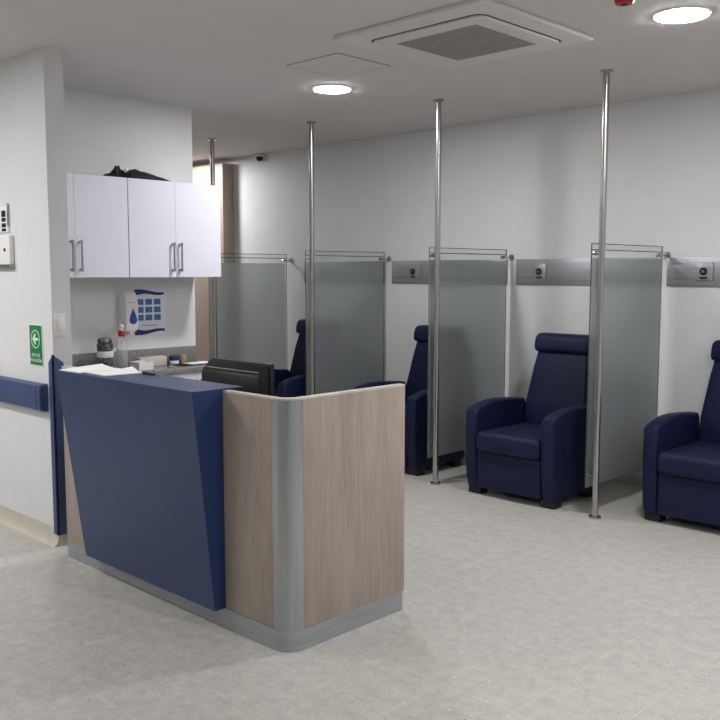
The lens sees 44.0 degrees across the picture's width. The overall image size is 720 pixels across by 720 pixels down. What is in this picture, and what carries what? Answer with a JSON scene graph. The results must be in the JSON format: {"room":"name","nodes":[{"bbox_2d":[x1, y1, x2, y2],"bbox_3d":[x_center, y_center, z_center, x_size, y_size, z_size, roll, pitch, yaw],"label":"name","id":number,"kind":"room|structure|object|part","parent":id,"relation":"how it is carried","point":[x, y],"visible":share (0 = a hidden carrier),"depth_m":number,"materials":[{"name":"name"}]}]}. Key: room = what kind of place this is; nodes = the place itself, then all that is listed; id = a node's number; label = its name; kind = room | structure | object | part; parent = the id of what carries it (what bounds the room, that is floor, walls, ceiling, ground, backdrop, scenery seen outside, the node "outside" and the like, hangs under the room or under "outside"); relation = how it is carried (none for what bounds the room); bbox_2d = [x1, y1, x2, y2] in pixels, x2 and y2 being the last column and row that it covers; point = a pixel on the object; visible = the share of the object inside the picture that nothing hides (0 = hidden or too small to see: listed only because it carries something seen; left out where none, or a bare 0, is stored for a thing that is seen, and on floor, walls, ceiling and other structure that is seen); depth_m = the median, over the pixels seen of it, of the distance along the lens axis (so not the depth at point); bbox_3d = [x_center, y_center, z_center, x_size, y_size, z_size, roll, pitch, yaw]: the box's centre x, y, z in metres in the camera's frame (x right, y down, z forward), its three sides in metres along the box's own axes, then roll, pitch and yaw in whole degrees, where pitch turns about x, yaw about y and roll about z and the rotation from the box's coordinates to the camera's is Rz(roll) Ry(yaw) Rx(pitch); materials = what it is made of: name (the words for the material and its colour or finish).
{"room":"hospital interior","nodes":[
{"label":"hospital interior","id":0,"kind":"room"},
{"bbox_2d":[0,46,71,525],"bbox_3d":[-3.287,-0.474,6.516,4.570,2.735,0.112,5,8,44],"label":"wall","id":1,"kind":"structure","parent":0,"point":[33,180],"depth_m":5.03,"materials":[{"name":"white paint"}]},
{"bbox_2d":[0,203,9,232],"bbox_3d":[-2.120,-0.832,5.248,0.234,0.165,0.014,5,8,44],"label":"control panel","id":2,"kind":"object","parent":1,"relation":"attached to","point":[4,211],"visible":1,"depth_m":5.19,"materials":[{"name":"white plastic"}]},
{"bbox_2d":[0,235,14,267],"bbox_3d":[-2.095,-0.635,5.228,0.245,0.188,0.036,5,8,44],"label":"wall box","id":3,"kind":"object","parent":1,"relation":"attached to","point":[6,241],"visible":1,"depth_m":5.16,"materials":[{"name":"white plastic"}]},
{"bbox_2d":[0,375,47,411],"bbox_3d":[-3.298,0.068,6.464,4.300,0.159,0.054,5,8,44],"label":"rail","id":4,"kind":"object","parent":1,"relation":"attached to","point":[24,393],"visible":1,"depth_m":5.09,"materials":[{"name":"blue plastic"}]},
{"bbox_2d":[0,504,67,547],"bbox_3d":[-3.296,0.838,6.627,4.582,0.103,0.150,5,8,44],"label":"baseboard","id":5,"kind":"structure","parent":1,"relation":"attached to","point":[39,530],"depth_m":5.23,"materials":[{"name":"beige plastic"}]},
{"bbox_2d":[29,324,43,366],"bbox_3d":[-1.832,-0.085,5.043,0.160,0.236,0.007,5,8,44],"label":"sign","id":6,"kind":"object","parent":1,"relation":"attached to","point":[35,330],"visible":1,"depth_m":5.03,"materials":[{"name":"green plastic"}]},
{"bbox_2d":[48,355,66,535],"bbox_3d":[-1.686,0.474,4.990,0.052,1.019,0.067,5,8,44],"label":"guard","id":7,"kind":"object","parent":1,"relation":"attached to","point":[56,412],"visible":0.88,"depth_m":4.97,"materials":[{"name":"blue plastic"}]},
{"bbox_2d":[53,313,65,335],"bbox_3d":[-1.657,-0.195,4.924,0.014,0.124,0.066,5,8,44],"label":"light switch","id":8,"kind":"object","parent":1,"relation":"attached to","point":[59,318],"visible":1,"depth_m":4.92,"materials":[{"name":"white plastic"}]},
{"bbox_2d":[64,88,195,353],"bbox_3d":[-1.812,-0.443,6.203,0.140,2.735,1.498,5,8,44],"label":"wall","id":9,"kind":"structure","parent":0,"point":[103,132],"depth_m":6.21,"materials":[{"name":"white paint"}]},
{"bbox_2d":[66,173,128,277],"bbox_3d":[-1.893,-0.855,5.715,0.367,0.650,0.740,5,8,44],"label":"upper cabinet","id":10,"kind":"object","parent":9,"relation":"attached to","point":[96,204],"visible":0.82,"depth_m":5.71,"materials":[{"name":"white laminate"}]},
{"bbox_3d":[-1.923,-0.832,5.481,0.018,0.650,0.357,5,8,44],"label":"door","id":11,"kind":"part","parent":10,"relation":"part of","materials":[{"name":"white laminate"}]},
{"bbox_3d":[-1.803,-0.654,5.588,0.034,0.199,0.017,5,8,44],"label":"handle","id":12,"kind":"part","parent":10,"relation":"part of","materials":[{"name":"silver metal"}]},
{"bbox_3d":[-1.760,-0.658,5.632,0.034,0.199,0.017,5,8,44],"label":"handle","id":13,"kind":"part","parent":10,"relation":"part of","materials":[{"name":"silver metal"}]},
{"bbox_2d":[118,292,137,333],"bbox_3d":[-1.619,-0.329,6.232,0.116,0.293,0.098,5,8,44],"label":"soap dispenser","id":14,"kind":"object","parent":9,"relation":"attached to","point":[127,301],"visible":0.99,"depth_m":6.20,"materials":[{"name":"white plastic"}]},
{"bbox_2d":[133,289,165,335],"bbox_3d":[-1.513,-0.345,6.416,0.004,0.328,0.260,5,8,44],"label":"poster","id":15,"kind":"object","parent":9,"relation":"attached to","point":[151,302],"visible":0.94,"depth_m":6.42,"materials":[{"name":"paper"}]},
{"bbox_2d":[137,299,142,304],"bbox_3d":[-1.568,-0.413,6.352,0.002,0.042,0.056,5,8,44],"label":"picture","id":16,"kind":"object","parent":15,"relation":"on","point":[140,301],"depth_m":6.35,"materials":[{"name":"blue paper"}]},
{"bbox_2d":[138,315,143,320],"bbox_3d":[-1.568,-0.301,6.363,0.002,0.042,0.056,5,8,44],"label":"picture","id":17,"kind":"object","parent":15,"relation":"attached to","point":[140,317],"depth_m":6.37,"materials":[{"name":"blue paper"}]},
{"bbox_2d":[138,307,143,312],"bbox_3d":[-1.568,-0.357,6.358,0.002,0.042,0.056,5,8,44],"label":"picture","id":18,"kind":"object","parent":15,"relation":"on","point":[140,309],"depth_m":6.36,"materials":[{"name":"blue paper"}]},
{"bbox_2d":[145,314,151,319],"bbox_3d":[-1.518,-0.306,6.414,0.002,0.042,0.056,5,8,44],"label":"picture","id":19,"kind":"object","parent":15,"relation":"attached to","point":[147,316],"depth_m":6.41,"materials":[{"name":"blue paper"}]},
{"bbox_2d":[145,307,151,312],"bbox_3d":[-1.518,-0.362,6.408,0.002,0.042,0.056,5,8,44],"label":"picture","id":20,"kind":"object","parent":15,"relation":"on","point":[147,309],"depth_m":6.41,"materials":[{"name":"blue paper"}]},
{"bbox_2d":[145,299,151,304],"bbox_3d":[-1.518,-0.418,6.403,0.002,0.042,0.056,5,8,44],"label":"picture","id":21,"kind":"object","parent":15,"relation":"on","point":[147,301],"depth_m":6.40,"materials":[{"name":"blue paper"}]},
{"bbox_2d":[154,314,160,319],"bbox_3d":[-1.468,-0.311,6.464,0.002,0.042,0.056,5,8,44],"label":"picture","id":22,"kind":"object","parent":15,"relation":"attached to","point":[156,316],"depth_m":6.46,"materials":[{"name":"blue paper"}]},
{"bbox_2d":[154,306,160,311],"bbox_3d":[-1.468,-0.367,6.459,0.002,0.042,0.056,5,8,44],"label":"picture","id":23,"kind":"object","parent":15,"relation":"on","point":[156,308],"depth_m":6.46,"materials":[{"name":"blue paper"}]},
{"bbox_2d":[154,299,160,304],"bbox_3d":[-1.468,-0.423,6.453,0.002,0.042,0.056,5,8,44],"label":"picture","id":24,"kind":"object","parent":15,"relation":"on","point":[156,301],"depth_m":6.45,"materials":[{"name":"blue paper"}]},
{"bbox_2d":[127,178,220,276],"bbox_3d":[-1.370,-0.907,6.247,0.367,0.650,0.749,5,8,44],"label":"upper cabinet","id":25,"kind":"object","parent":9,"relation":"attached to","point":[174,227],"visible":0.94,"depth_m":6.12,"materials":[{"name":"white laminate"}]},
{"bbox_2d":[103,165,171,181],"bbox_3d":[-1.508,-1.258,6.048,0.240,0.086,0.531,5,8,44],"label":"cloth bag","id":26,"kind":"object","parent":25,"relation":"on","point":[116,172],"visible":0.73,"depth_m":5.92,"materials":[{"name":"fabric"}]},
{"bbox_3d":[-1.402,-0.884,6.012,0.018,0.650,0.364,5,8,44],"label":"door","id":27,"kind":"part","parent":25,"relation":"part of","materials":[{"name":"white laminate"}]},
{"bbox_3d":[-1.279,-0.706,6.122,0.034,0.199,0.017,5,8,44],"label":"handle","id":28,"kind":"part","parent":25,"relation":"part of","materials":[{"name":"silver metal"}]},
{"bbox_3d":[-1.236,-0.711,6.166,0.034,0.199,0.017,5,8,44],"label":"handle","id":29,"kind":"part","parent":25,"relation":"part of","materials":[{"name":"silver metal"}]},
{"bbox_3d":[-1.141,-0.910,6.278,0.018,0.650,0.381,5,8,44],"label":"door","id":30,"kind":"part","parent":25,"relation":"part of","materials":[{"name":"white laminate"}]},
{"bbox_2d":[0,455,719,719],"bbox_3d":[-1.407,1.254,3.421,12.000,0.100,9.330,5,8,44],"label":"floor","id":31,"kind":"structure","parent":0,"point":[514,607],"depth_m":3.78,"materials":[{"name":"stone"}]},
{"bbox_2d":[169,372,201,379],"bbox_3d":[-1.608,0.525,6.093,0.394,0.830,1.484,5,8,44],"label":"base cabinet","id":32,"kind":"object","parent":31,"relation":"on","point":[197,376],"visible":0.05,"depth_m":6.25,"materials":[{"name":"white laminate"}]},
{"bbox_2d":[141,361,205,375],"bbox_3d":[-1.622,0.090,6.066,0.395,0.040,1.491,5,8,44],"label":"countertop","id":33,"kind":"structure","parent":32,"relation":"on","point":[169,369],"depth_m":6.21,"materials":[{"name":"grey stone"}]},
{"bbox_2d":[96,337,113,366],"bbox_3d":[-1.714,-0.037,5.998,0.112,0.228,0.112,5,8,44],"label":"jar","id":34,"kind":"object","parent":33,"relation":"on","point":[104,353],"visible":0.86,"depth_m":5.95,"materials":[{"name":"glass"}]},
{"bbox_3d":[-1.714,-0.106,5.991,0.108,0.091,0.108,5,8,44],"label":"lid","id":35,"kind":"part","parent":34,"relation":"part of","materials":[{"name":"metal"}]},
{"bbox_2d":[116,324,127,368],"bbox_3d":[-1.630,-0.089,6.106,0.079,0.310,0.078,2,6,22],"label":"bottle","id":36,"kind":"object","parent":33,"relation":"on","point":[121,350],"visible":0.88,"depth_m":6.08,"materials":[{"name":"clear plastic"}]},
{"bbox_2d":[72,346,195,367],"bbox_3d":[-1.758,0.001,6.187,0.020,0.115,1.486,5,8,44],"label":"granite upstand","id":37,"kind":"object","parent":33,"relation":"on","point":[83,359],"visible":0.45,"depth_m":6.38,"materials":[{"name":"grey stone"}]},
{"bbox_2d":[130,360,153,371],"bbox_3d":[-1.482,0.040,6.058,0.110,0.062,0.120,5,8,44],"label":"carton","id":38,"kind":"object","parent":33,"relation":"on","point":[143,365],"visible":0.87,"depth_m":6.02,"materials":[{"name":"white cardboard"}]},
{"bbox_2d":[135,355,166,365],"bbox_3d":[-1.492,0.008,6.367,0.070,0.065,0.220,5,8,44],"label":"carton","id":39,"kind":"object","parent":33,"relation":"on","point":[159,360],"visible":0.7,"depth_m":6.37,"materials":[{"name":"white cardboard"}]},
{"bbox_2d":[169,355,178,363],"bbox_3d":[-1.356,-0.002,6.500,0.068,0.060,0.068,5,8,44],"label":"jar","id":40,"kind":"object","parent":33,"relation":"on","point":[173,359],"visible":0.98,"depth_m":6.47,"materials":[{"name":"white plastic"}]},
{"bbox_2d":[179,354,185,362],"bbox_3d":[-1.302,-0.009,6.554,0.052,0.062,0.052,5,8,44],"label":"tub","id":41,"kind":"object","parent":33,"relation":"on","point":[182,357],"visible":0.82,"depth_m":6.53,"materials":[{"name":"beige plastic"}]},
{"bbox_2d":[173,361,207,365],"bbox_3d":[-1.204,0.025,6.465,0.130,0.012,0.280,5,8,44],"label":"clipboard","id":42,"kind":"object","parent":33,"relation":"on","point":[197,362],"visible":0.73,"depth_m":6.42,"materials":[{"name":"white paper"}]},
{"bbox_3d":[-1.310,0.468,6.170,0.018,0.728,0.447,5,8,44],"label":"door","id":43,"kind":"part","parent":32,"relation":"part of","materials":[{"name":"white laminate"}]},
{"bbox_3d":[-1.065,0.444,6.419,0.018,0.728,0.247,5,8,44],"label":"door","id":44,"kind":"part","parent":32,"relation":"part of","materials":[{"name":"white laminate"}]},
{"bbox_2d":[56,366,404,652],"bbox_3d":[-0.747,0.588,4.353,1.818,1.045,0.857,5,8,44],"label":"reception desk","id":45,"kind":"object","parent":31,"relation":"on","point":[275,522],"visible":0.99,"depth_m":3.81,"materials":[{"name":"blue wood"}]},
{"bbox_2d":[59,364,119,372],"bbox_3d":[-1.350,0.042,4.475,0.200,0.016,0.235,5,8,44],"label":"paper sheet","id":46,"kind":"object","parent":45,"relation":"on","point":[97,367],"visible":0.96,"depth_m":4.49,"materials":[{"name":"white paper"}]},
{"bbox_2d":[86,367,141,375],"bbox_3d":[-1.193,0.051,4.336,0.200,0.024,0.200,-5,8,-43],"label":"paper sheet","id":47,"kind":"object","parent":45,"relation":"on","point":[129,370],"visible":1,"depth_m":4.32,"materials":[{"name":"white paper"}]},
{"bbox_3d":[-0.955,0.566,4.199,1.730,0.942,0.035,5,8,44],"label":"panel","id":48,"kind":"part","parent":45,"relation":"part of","materials":[{"name":"grey wood"}]},
{"bbox_2d":[202,358,273,395],"bbox_3d":[-0.590,0.188,4.229,0.450,0.364,0.190,5,8,44],"label":"computer monitor","id":49,"kind":"object","parent":45,"relation":"on","point":[255,377],"visible":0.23,"depth_m":4.14,"materials":[{"name":"black plastic"}]},
{"bbox_3d":[-0.289,0.627,3.582,0.123,0.944,0.047,0,6,-1],"label":"corner post","id":50,"kind":"part","parent":45,"relation":"part of","materials":[{"name":"metal"}]},
{"bbox_3d":[-0.026,0.603,3.818,0.035,0.942,0.615,5,8,44],"label":"panel","id":51,"kind":"part","parent":45,"relation":"part of","materials":[{"name":"grey wood"}]},
{"bbox_2d":[208,138,292,368],"bbox_3d":[-1.022,-0.673,8.548,0.118,2.735,1.023,5,8,44],"label":"glass screen","id":52,"kind":"object","parent":31,"relation":"on","point":[248,306],"visible":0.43,"depth_m":8.57,"materials":[{"name":"frosted glass"},{"name":"polished steel"}]},
{"bbox_3d":[-1.063,-0.257,8.602,0.010,1.527,0.944,5,8,44],"label":"glass pane","id":53,"kind":"part","parent":52,"relation":"part of","materials":[{"name":"glass"}]},
{"bbox_2d":[274,319,306,396],"bbox_3d":[-0.621,0.196,8.094,0.706,1.094,0.830,5,8,44],"label":"recliner chair","id":54,"kind":"object","parent":31,"relation":"on","point":[292,383],"visible":0.2,"depth_m":8.29,"materials":[{"name":"blue leather"}]},
{"bbox_3d":[-0.899,0.381,8.266,0.094,0.592,0.620,5,8,44],"label":"armrest","id":55,"kind":"part","parent":54,"relation":"part of","materials":[{"name":"blue plastic"}]},
{"bbox_3d":[-0.462,0.423,7.841,0.094,0.592,0.620,5,8,44],"label":"armrest","id":56,"kind":"part","parent":54,"relation":"part of","materials":[{"name":"blue plastic"}]},
{"bbox_3d":[-0.420,0.044,8.286,0.520,0.760,0.255,5,8,44],"label":"backrest","id":57,"kind":"part","parent":54,"relation":"part of","materials":[{"name":"blue plastic"}]},
{"bbox_2d":[305,121,390,395],"bbox_3d":[-0.074,-0.583,7.626,0.118,2.735,1.023,5,8,44],"label":"glass screen","id":58,"kind":"object","parent":31,"relation":"on","point":[344,300],"visible":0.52,"depth_m":7.60,"materials":[{"name":"frosted glass"},{"name":"polished steel"}]},
{"bbox_3d":[-0.115,-0.167,7.681,0.010,1.527,0.944,5,8,44],"label":"glass pane","id":59,"kind":"part","parent":58,"relation":"part of","materials":[{"name":"glass"}]},
{"bbox_2d":[352,325,463,475],"bbox_3d":[0.429,0.287,7.171,0.706,1.094,0.830,5,8,44],"label":"recliner chair","id":60,"kind":"object","parent":31,"relation":"on","point":[416,388],"visible":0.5,"depth_m":6.79,"materials":[{"name":"blue leather"}]},
{"bbox_3d":[0.151,0.472,7.342,0.094,0.592,0.620,5,8,44],"label":"armrest","id":61,"kind":"part","parent":60,"relation":"part of","materials":[{"name":"blue plastic"}]},
{"bbox_2d":[405,403,405,432],"bbox_3d":[0.342,0.460,7.098,0.508,0.140,0.580,5,8,44],"label":"seat cushion","id":62,"kind":"object","parent":60,"relation":"on","point":[405,403],"depth_m":6.76,"materials":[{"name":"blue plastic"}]},
{"bbox_3d":[0.182,0.671,6.954,0.510,0.261,0.058,5,8,44],"label":"footrest panel","id":63,"kind":"part","parent":60,"relation":"part of","materials":[{"name":"blue leather"}]},
{"bbox_3d":[0.630,0.134,7.362,0.520,0.760,0.255,5,8,44],"label":"backrest","id":64,"kind":"part","parent":60,"relation":"part of","materials":[{"name":"blue plastic"}]},
{"bbox_3d":[0.588,0.513,6.917,0.094,0.592,0.620,5,8,44],"label":"armrest","id":65,"kind":"part","parent":60,"relation":"part of","materials":[{"name":"blue leather"}]},
{"bbox_2d":[427,98,513,484],"bbox_3d":[0.865,-0.493,6.713,0.118,2.735,1.023,5,8,44],"label":"glass screen","id":66,"kind":"object","parent":31,"relation":"on","point":[467,298],"visible":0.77,"depth_m":6.67,"materials":[{"name":"frosted glass"},{"name":"polished steel"}]},
{"bbox_3d":[0.824,-0.077,6.768,0.010,1.527,0.944,5,8,44],"label":"glass pane","id":67,"kind":"part","parent":66,"relation":"part of","materials":[{"name":"glass"}]},
{"bbox_2d":[466,332,591,509],"bbox_3d":[1.254,0.380,6.216,0.706,1.094,0.830,5,8,44],"label":"recliner chair","id":68,"kind":"object","parent":31,"relation":"on","point":[535,448],"visible":0.87,"depth_m":6.09,"materials":[{"name":"blue leather"}]},
{"bbox_3d":[0.976,0.565,6.388,0.094,0.592,0.620,5,8,44],"label":"armrest","id":69,"kind":"part","parent":68,"relation":"part of","materials":[{"name":"blue leather"}]},
{"bbox_2d":[476,422,541,459],"bbox_3d":[1.166,0.553,6.143,0.508,0.140,0.580,5,8,44],"label":"seat cushion","id":70,"kind":"object","parent":68,"relation":"on","point":[501,440],"depth_m":6.00,"materials":[{"name":"blue leather"}]},
{"bbox_3d":[1.006,0.765,5.999,0.510,0.261,0.058,5,8,44],"label":"footrest panel","id":71,"kind":"part","parent":68,"relation":"part of","materials":[{"name":"blue plastic"}]},
{"bbox_3d":[1.454,0.228,6.408,0.520,0.760,0.255,5,8,44],"label":"backrest","id":72,"kind":"part","parent":68,"relation":"part of","materials":[{"name":"blue plastic"}]},
{"bbox_3d":[1.413,0.607,5.963,0.094,0.592,0.620,5,8,44],"label":"armrest","id":73,"kind":"part","parent":68,"relation":"part of","materials":[{"name":"blue leather"}]},
{"bbox_2d":[585,69,670,519],"bbox_3d":[1.790,-0.405,5.815,0.118,2.735,1.023,5,8,44],"label":"glass screen","id":74,"kind":"object","parent":31,"relation":"on","point":[625,305],"visible":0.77,"depth_m":5.78,"materials":[{"name":"frosted glass"},{"name":"clear glass edge"},{"name":"polished steel"}]},
{"bbox_3d":[1.749,0.011,5.870,0.010,1.527,0.944,5,8,44],"label":"glass pane","id":75,"kind":"part","parent":74,"relation":"part of","materials":[{"name":"glass"}]},
{"bbox_2d":[642,340,719,526],"bbox_3d":[2.263,0.449,5.514,0.706,1.094,0.830,5,8,44],"label":"recliner chair","id":76,"kind":"object","parent":31,"relation":"on","point":[681,476],"visible":1,"depth_m":5.44,"materials":[{"name":"blue leather"}]},
{"bbox_3d":[1.984,0.634,5.685,0.094,0.592,0.620,5,8,44],"label":"armrest","id":77,"kind":"part","parent":76,"relation":"part of","materials":[{"name":"blue leather"}]},
{"bbox_2d":[657,441,719,483],"bbox_3d":[2.175,0.622,5.441,0.508,0.140,0.580,5,8,44],"label":"seat cushion","id":78,"kind":"object","parent":76,"relation":"on","point":[693,462],"depth_m":5.33,"materials":[{"name":"blue leather"}]},
{"bbox_3d":[2.015,0.834,5.297,0.510,0.261,0.058,5,8,44],"label":"footrest panel","id":79,"kind":"part","parent":76,"relation":"part of","materials":[{"name":"blue plastic"}]},
{"bbox_3d":[2.463,0.297,5.705,0.520,0.760,0.255,5,8,44],"label":"backrest","id":80,"kind":"part","parent":76,"relation":"part of","materials":[{"name":"blue leather"}]},
{"bbox_2d":[0,0,719,163],"bbox_3d":[-1.407,-1.567,3.144,12.000,0.100,9.330,5,8,44],"label":"ceiling","id":81,"kind":"structure","parent":0,"point":[224,61],"depth_m":5.21,"materials":[{"name":"paint"}]},
{"bbox_2d":[312,84,351,93],"bbox_3d":[-0.184,-1.778,5.856,0.268,0.010,0.268,5,8,44],"label":"recessed light","id":82,"kind":"object","parent":81,"relation":"in","point":[326,88],"visible":1,"depth_m":5.81,"materials":[{"name":"white plastic"}]},
{"bbox_2d":[285,53,390,77],"bbox_3d":[-0.128,-1.718,5.207,0.440,0.003,0.435,5,8,44],"label":"access panel","id":83,"kind":"object","parent":81,"relation":"attached to","point":[338,65],"visible":1,"depth_m":5.19,"materials":[{"name":"paint"}]},
{"bbox_2d":[334,0,593,69],"bbox_3d":[0.532,-1.637,4.564,0.950,0.038,0.950,5,8,44],"label":"air conditioner","id":84,"kind":"object","parent":81,"relation":"attached to","point":[469,32],"visible":1,"depth_m":4.45,"materials":[{"name":"grey plastic"}]},
{"bbox_3d":[0.546,-1.631,4.579,0.708,0.014,0.708,5,8,44],"label":"panel","id":85,"kind":"part","parent":84,"relation":"part of","materials":[{"name":"white plastic"}]},
{"bbox_2d":[397,25,534,60],"bbox_3d":[0.546,-1.623,4.580,0.508,0.003,0.508,5,8,44],"label":"grille","id":86,"kind":"object","parent":84,"relation":"attached to","point":[466,42],"depth_m":4.56,"materials":[{"name":"grey plastic"}]},
{"bbox_2d":[614,0,634,6],"bbox_3d":[1.149,-1.566,3.876,0.104,0.045,0.104,5,8,44],"label":"sprinkler head","id":87,"kind":"object","parent":81,"relation":"attached to","point":[621,3],"visible":1,"depth_m":3.87},
{"bbox_2d":[652,6,711,22],"bbox_3d":[1.505,-1.613,4.173,0.268,0.010,0.268,5,8,44],"label":"recessed light","id":88,"kind":"object","parent":81,"relation":"in","point":[681,14],"visible":1,"depth_m":4.14,"materials":[{"name":"white plastic"}]},
{"bbox_2d":[192,88,719,473],"bbox_3d":[1.818,-0.479,6.568,12.000,2.735,0.100,5,8,44],"label":"wall","id":89,"kind":"structure","parent":0,"point":[527,187],"depth_m":7.01,"materials":[{"name":"white paint"}]},
{"bbox_2d":[193,163,233,360],"bbox_3d":[-1.761,-0.774,9.883,1.030,2.675,0.140,5,8,44],"label":"cladding","id":90,"kind":"object","parent":89,"relation":"attached to","point":[223,171],"visible":0.26,"depth_m":9.54,"materials":[{"name":"brown wood"}]},
{"bbox_2d":[254,154,265,160],"bbox_3d":[-1.024,-2.060,9.084,0.120,0.068,0.069,5,8,44],"label":"security camera","id":91,"kind":"object","parent":89,"relation":"attached to","point":[259,157],"visible":1,"depth_m":9.06,"materials":[{"name":"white plastic"}]},
{"bbox_2d":[304,261,384,282],"bbox_3d":[-0.173,-0.828,8.391,1.070,0.198,0.038,5,8,44],"label":"wall strip","id":92,"kind":"object","parent":89,"relation":"attached to","point":[338,261],"visible":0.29,"depth_m":8.14,"materials":[{"name":"metal"}]},
{"bbox_2d":[392,259,507,283],"bbox_3d":[0.722,-0.743,7.521,1.240,0.198,0.038,5,8,44],"label":"wall strip","id":93,"kind":"object","parent":89,"relation":"attached to","point":[402,271],"visible":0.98,"depth_m":7.77,"materials":[{"name":"metal"}]},
{"bbox_2d":[408,265,418,278],"bbox_3d":[0.467,-0.768,7.768,0.116,0.120,0.013,5,8,44],"label":"outlet","id":94,"kind":"object","parent":93,"relation":"attached to","point":[413,270],"depth_m":7.76,"materials":[{"name":"metal"}]},
{"bbox_2d":[464,450,642,485],"bbox_3d":[2.326,0.893,6.126,10.270,0.090,0.012,5,8,44],"label":"baseboard","id":95,"kind":"structure","parent":89,"relation":"attached to","point":[632,478],"depth_m":6.47,"materials":[{"name":"beige plastic"}]},
{"bbox_2d":[516,258,656,284],"bbox_3d":[1.644,-0.655,6.625,1.170,0.198,0.038,5,8,44],"label":"wall strip","id":96,"kind":"object","parent":89,"relation":"attached to","point":[528,271],"visible":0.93,"depth_m":6.79,"materials":[{"name":"metal"}]},
{"bbox_2d":[533,264,546,279],"bbox_3d":[1.386,-0.680,6.874,0.116,0.120,0.013,5,8,44],"label":"outlet","id":97,"kind":"object","parent":96,"relation":"attached to","point":[539,270],"depth_m":6.86,"materials":[{"name":"metal"}]},
{"bbox_2d":[666,257,719,286],"bbox_3d":[2.975,-0.528,5.331,2.400,0.198,0.038,5,8,44],"label":"wall strip","id":98,"kind":"object","parent":89,"relation":"attached to","point":[681,271],"visible":1,"depth_m":6.04,"materials":[{"name":"metal"}]},
{"bbox_2d":[699,267,706,274],"bbox_3d":[2.300,-0.594,5.975,0.052,0.052,0.007,5,8,44],"label":"socket","id":99,"kind":"object","parent":98,"relation":"attached to","point":[702,270],"depth_m":5.97,"materials":[{"name":"plastic"}]},
{"bbox_2d":[696,263,713,280],"bbox_3d":[2.309,-0.592,5.977,0.116,0.120,0.013,5,8,44],"label":"outlet","id":100,"kind":"object","parent":98,"relation":"attached to","point":[704,271],"depth_m":5.97,"materials":[{"name":"metal"}]}
]}

